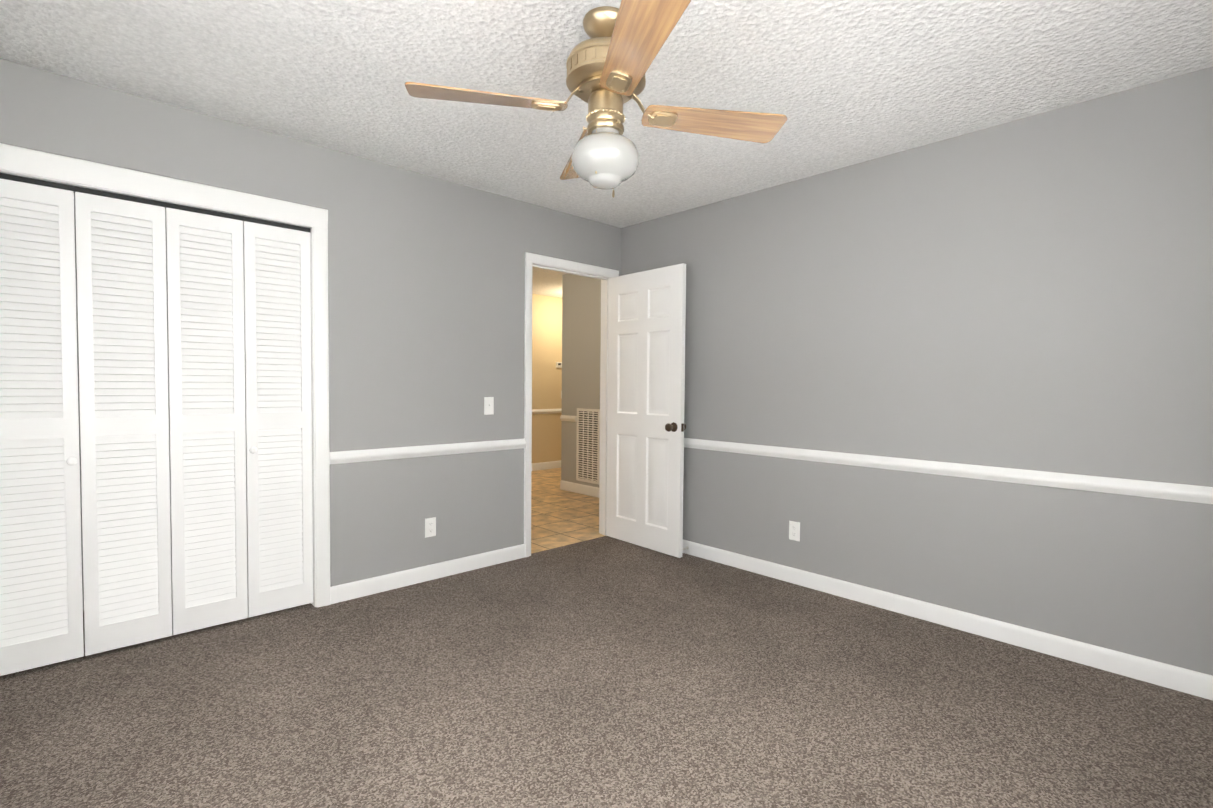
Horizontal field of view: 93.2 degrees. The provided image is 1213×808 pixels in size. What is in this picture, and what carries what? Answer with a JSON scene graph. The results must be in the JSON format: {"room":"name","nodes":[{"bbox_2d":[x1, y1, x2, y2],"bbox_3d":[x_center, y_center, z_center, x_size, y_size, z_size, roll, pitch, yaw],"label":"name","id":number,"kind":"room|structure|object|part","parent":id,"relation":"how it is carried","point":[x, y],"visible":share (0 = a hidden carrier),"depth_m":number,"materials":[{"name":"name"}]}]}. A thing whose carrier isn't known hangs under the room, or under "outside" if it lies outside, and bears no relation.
{"room":"empty bedroom","nodes":[
{"label":"empty bedroom","id":0,"kind":"room"},
{"bbox_2d":[0,58,620,586],"bbox_3d":[-0.190,-0.168,4.380,6.940,2.440,0.120,-1,3,-43],"label":"wall","id":1,"kind":"structure","parent":0,"point":[426,290],"depth_m":3.32,"materials":[{"name":"grey paint"}]},
{"bbox_2d":[0,178,83,675],"bbox_3d":[-2.337,0.099,2.321,0.300,1.968,0.056,-1,3,-43],"label":"closet door","id":2,"kind":"structure","parent":1,"relation":"in","point":[41,609],"depth_m":2.35,"materials":[{"name":"white paint"}]},
{"bbox_2d":[75,192,171,655],"bbox_3d":[-2.126,0.094,2.539,0.300,1.968,0.028,-1,3,-43],"label":"closet door","id":3,"kind":"structure","parent":1,"relation":"in","point":[122,353],"depth_m":2.53,"materials":[{"name":"white paint"}]},
{"bbox_2d":[0,173,310,232],"bbox_3d":[-2.008,-0.903,2.611,1.214,0.022,0.034,-1,3,-43],"label":"trim","id":4,"kind":"structure","parent":1,"relation":"attached to","point":[119,196],"depth_m":2.55,"materials":[{"name":"black"}]},
{"bbox_2d":[0,143,330,606],"bbox_3d":[-2.027,0.079,2.655,1.254,2.028,0.120,-1,3,-43],"label":"door frame","id":5,"kind":"structure","parent":1,"relation":"attached to","point":[312,344],"depth_m":3.01,"materials":[{"name":"white wood"}]},
{"bbox_2d":[165,207,247,634],"bbox_3d":[-1.906,0.089,2.748,0.300,1.968,0.028,-1,3,-43],"label":"closet door","id":6,"kind":"structure","parent":1,"relation":"in","point":[206,345],"depth_m":2.74,"materials":[{"name":"white paint"}]},
{"bbox_2d":[243,221,312,616],"bbox_3d":[-1.675,0.085,2.946,0.300,1.968,0.056,-1,3,-43],"label":"closet door","id":7,"kind":"structure","parent":1,"relation":"in","point":[277,339],"depth_m":2.95,"materials":[{"name":"white paint"}]},
{"bbox_2d":[331,544,524,603],"bbox_3d":[-1.033,1.027,3.542,1.272,0.092,0.013,-1,3,-43],"label":"baseboard","id":8,"kind":"structure","parent":1,"relation":"attached to","point":[365,587],"depth_m":3.46,"materials":[{"name":"white wood"}]},
{"bbox_2d":[425,517,435,537],"bbox_3d":[-1.071,0.752,3.497,0.070,0.115,0.008,-1,3,-43],"label":"outlet","id":9,"kind":"object","parent":1,"relation":"attached to","point":[430,527],"visible":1,"depth_m":3.49,"materials":[{"name":"white plastic"}]},
{"bbox_2d":[484,397,493,414],"bbox_3d":[-0.764,0.012,3.749,0.070,0.115,0.020,-1,3,-43],"label":"light switch","id":10,"kind":"object","parent":1,"relation":"attached to","point":[488,405],"visible":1,"depth_m":3.75,"materials":[{"name":"white plastic"}]},
{"bbox_2d":[524,252,618,556],"bbox_3d":[-0.285,0.005,4.297,0.886,2.098,0.154,-1,3,-43],"label":"door frame","id":11,"kind":"structure","parent":1,"relation":"attached to","point":[530,258],"depth_m":4.13,"materials":[{"name":"white wood"}]},
{"bbox_2d":[606,263,685,557],"bbox_3d":[0.269,0.042,4.213,0.175,2.012,0.767,-1,3,-41],"label":"entry door","id":12,"kind":"structure","parent":1,"relation":"in","point":[646,426],"depth_m":4.16,"materials":[{"name":"white paint"}]},
{"bbox_2d":[532,294,561,462],"bbox_3d":[-1.441,-0.285,7.598,4.340,2.440,0.120,-1,3,-43],"label":"wall","id":13,"kind":"structure","parent":0,"point":[546,357],"depth_m":8.08,"materials":[{"name":"beige paint"}]},
{"bbox_2d":[532,460,560,470],"bbox_3d":[-1.405,0.884,7.587,4.100,0.105,0.013,-1,3,-43],"label":"baseboard","id":14,"kind":"structure","parent":13,"relation":"attached to","point":[552,464],"depth_m":8.10,"materials":[{"name":"white wood"}]},
{"bbox_2d":[532,409,561,413],"bbox_3d":[-1.395,0.117,7.558,4.100,0.066,0.024,-1,3,-43],"label":"trim","id":15,"kind":"structure","parent":13,"relation":"attached to","point":[534,411],"depth_m":8.07,"materials":[{"name":"white wood"}]},
{"bbox_2d":[556,362,561,367],"bbox_3d":[-0.669,-0.559,8.215,0.120,0.080,0.026,-1,3,-43],"label":"thermostat","id":16,"kind":"object","parent":13,"relation":"attached to","point":[558,364],"visible":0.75,"depth_m":8.19,"materials":[{"name":"white plastic"}]},
{"bbox_2d":[561,274,600,487],"bbox_3d":[0.124,-0.217,5.948,0.129,2.440,1.730,-1,3,-43],"label":"wall","id":17,"kind":"structure","parent":0,"point":[581,322],"depth_m":6.29,"materials":[{"name":"grey paint"}]},
{"bbox_2d":[560,415,576,421],"bbox_3d":[-0.431,0.162,6.448,0.024,0.066,0.265,-1,3,-43],"label":"trim","id":18,"kind":"structure","parent":17,"relation":"attached to","point":[562,417],"depth_m":6.43,"materials":[{"name":"white wood"}]},
{"bbox_2d":[560,480,598,497],"bbox_3d":[0.069,0.951,5.944,0.013,0.105,1.730,-1,3,-43],"label":"baseboard","id":19,"kind":"structure","parent":17,"relation":"attached to","point":[580,488],"depth_m":6.32,"materials":[{"name":"white wood"}]},
{"bbox_3d":[-0.201,0.452,6.222,0.010,0.800,0.375,-1,3,-43],"label":"return air vent grille","id":20,"kind":"part","parent":17,"relation":"part of","materials":[{"name":"white metal"}]},
{"bbox_2d":[0,536,1212,807],"bbox_3d":[0.068,1.185,1.954,3.940,0.100,3.900,-1,3,-43],"label":"floor carpet","id":21,"kind":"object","parent":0,"point":[606,672],"visible":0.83,"depth_m":2.12,"materials":[{"name":"brown carpet"}]},
{"bbox_2d":[0,0,1212,297],"bbox_3d":[0.051,-1.427,4.095,6.940,0.100,7.190,-1,3,-43],"label":"ceiling","id":22,"kind":"structure","parent":0,"point":[844,82],"depth_m":2.27,"materials":[{"name":"white paint"}]},
{"bbox_2d":[405,0,786,197],"bbox_3d":[-0.003,-1.020,1.969,1.007,0.574,1.007,2,2,33],"label":"ceiling fan","id":23,"kind":"object","parent":22,"relation":"hanging from","point":[609,61],"visible":1,"depth_m":1.89,"materials":[{"name":"brown wood"}]},
{"bbox_3d":[-0.385,-1.006,1.888,0.518,0.006,0.160,0,14,-12],"label":"blade","id":24,"kind":"part","parent":23,"relation":"part of","materials":[{"name":"brown wood"}]},
{"bbox_3d":[-0.084,-1.019,2.352,0.160,0.006,0.518,-12,4,-11],"label":"blade","id":25,"kind":"part","parent":23,"relation":"part of","materials":[{"name":"brown wood"}]},
{"bbox_3d":[-0.004,-0.842,1.975,0.232,0.191,0.232,-1,3,-43],"label":"lamp shade","id":26,"kind":"part","parent":23,"relation":"part of","materials":[{"name":"white glass"}]},
{"bbox_3d":[0.078,-0.992,1.587,0.160,0.006,0.518,12,-1,-12],"label":"blade","id":27,"kind":"part","parent":23,"relation":"part of","materials":[{"name":"brown wood"}]},
{"bbox_3d":[0.380,-1.005,2.050,0.518,0.006,0.160,0,-10,-12],"label":"blade","id":28,"kind":"part","parent":23,"relation":"part of","materials":[{"name":"brown wood"}]},
{"bbox_2d":[621,66,1212,675],"bbox_3d":[1.478,-0.115,3.212,0.120,2.440,3.870,-1,3,-43],"label":"wall","id":29,"kind":"structure","parent":0,"point":[1033,292],"depth_m":2.76,"materials":[{"name":"grey paint"}]},
{"bbox_2d":[789,521,799,541],"bbox_3d":[1.143,0.773,3.494,0.008,0.115,0.070,-1,3,-43],"label":"outlet","id":30,"kind":"object","parent":29,"relation":"attached to","point":[794,530],"visible":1,"depth_m":3.49,"materials":[{"name":"white plastic"}]},
{"bbox_2d":[682,540,1212,699],"bbox_3d":[1.370,1.058,3.241,0.036,0.092,3.750,-1,3,-43],"label":"baseboard","id":31,"kind":"structure","parent":29,"relation":"attached to","point":[1191,682],"depth_m":2.76,"materials":[{"name":"white wood"}]},
{"bbox_3d":[-1.300,-0.053,0.590,0.120,2.440,3.870,-1,3,-43],"label":"wall","id":32,"kind":"structure","parent":0,"visible":0},
{"bbox_2d":[330,439,525,463],"bbox_3d":[-1.023,0.282,3.513,1.272,0.066,0.024,-1,3,-43],"label":"trim","id":33,"kind":"structure","parent":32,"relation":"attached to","point":[339,457],"depth_m":3.43,"materials":[{"name":"white wood"}]},
{"bbox_2d":[684,438,1212,503],"bbox_3d":[1.376,0.312,3.216,0.036,0.066,3.750,-1,3,-43],"label":"trim","id":34,"kind":"structure","parent":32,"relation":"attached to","point":[1178,492],"depth_m":2.75,"materials":[{"name":"white wood"}]},
{"label":"outside","id":35,"kind":"structure","parent":0,"visible":0},
{"bbox_2d":[74,193,171,610],"bbox_3d":[-2.321,-0.139,2.953,1.600,2.440,0.730,-1,3,-43],"label":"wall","id":36,"kind":"structure","parent":35,"point":[79,403],"depth_m":2.96,"materials":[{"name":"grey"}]},
{"bbox_2d":[0,603,312,679],"bbox_3d":[-2.267,1.133,2.926,1.360,0.100,0.720,-1,3,-43],"label":"floor","id":37,"kind":"structure","parent":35,"point":[45,667],"depth_m":2.62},
{"bbox_2d":[531,468,605,553],"bbox_3d":[-0.364,1.034,6.488,4.340,0.096,3.290,-1,3,-43],"label":"floor","id":38,"kind":"structure","parent":35,"point":[559,517],"depth_m":5.32,"materials":[{"name":"beige tile"}]}
]}

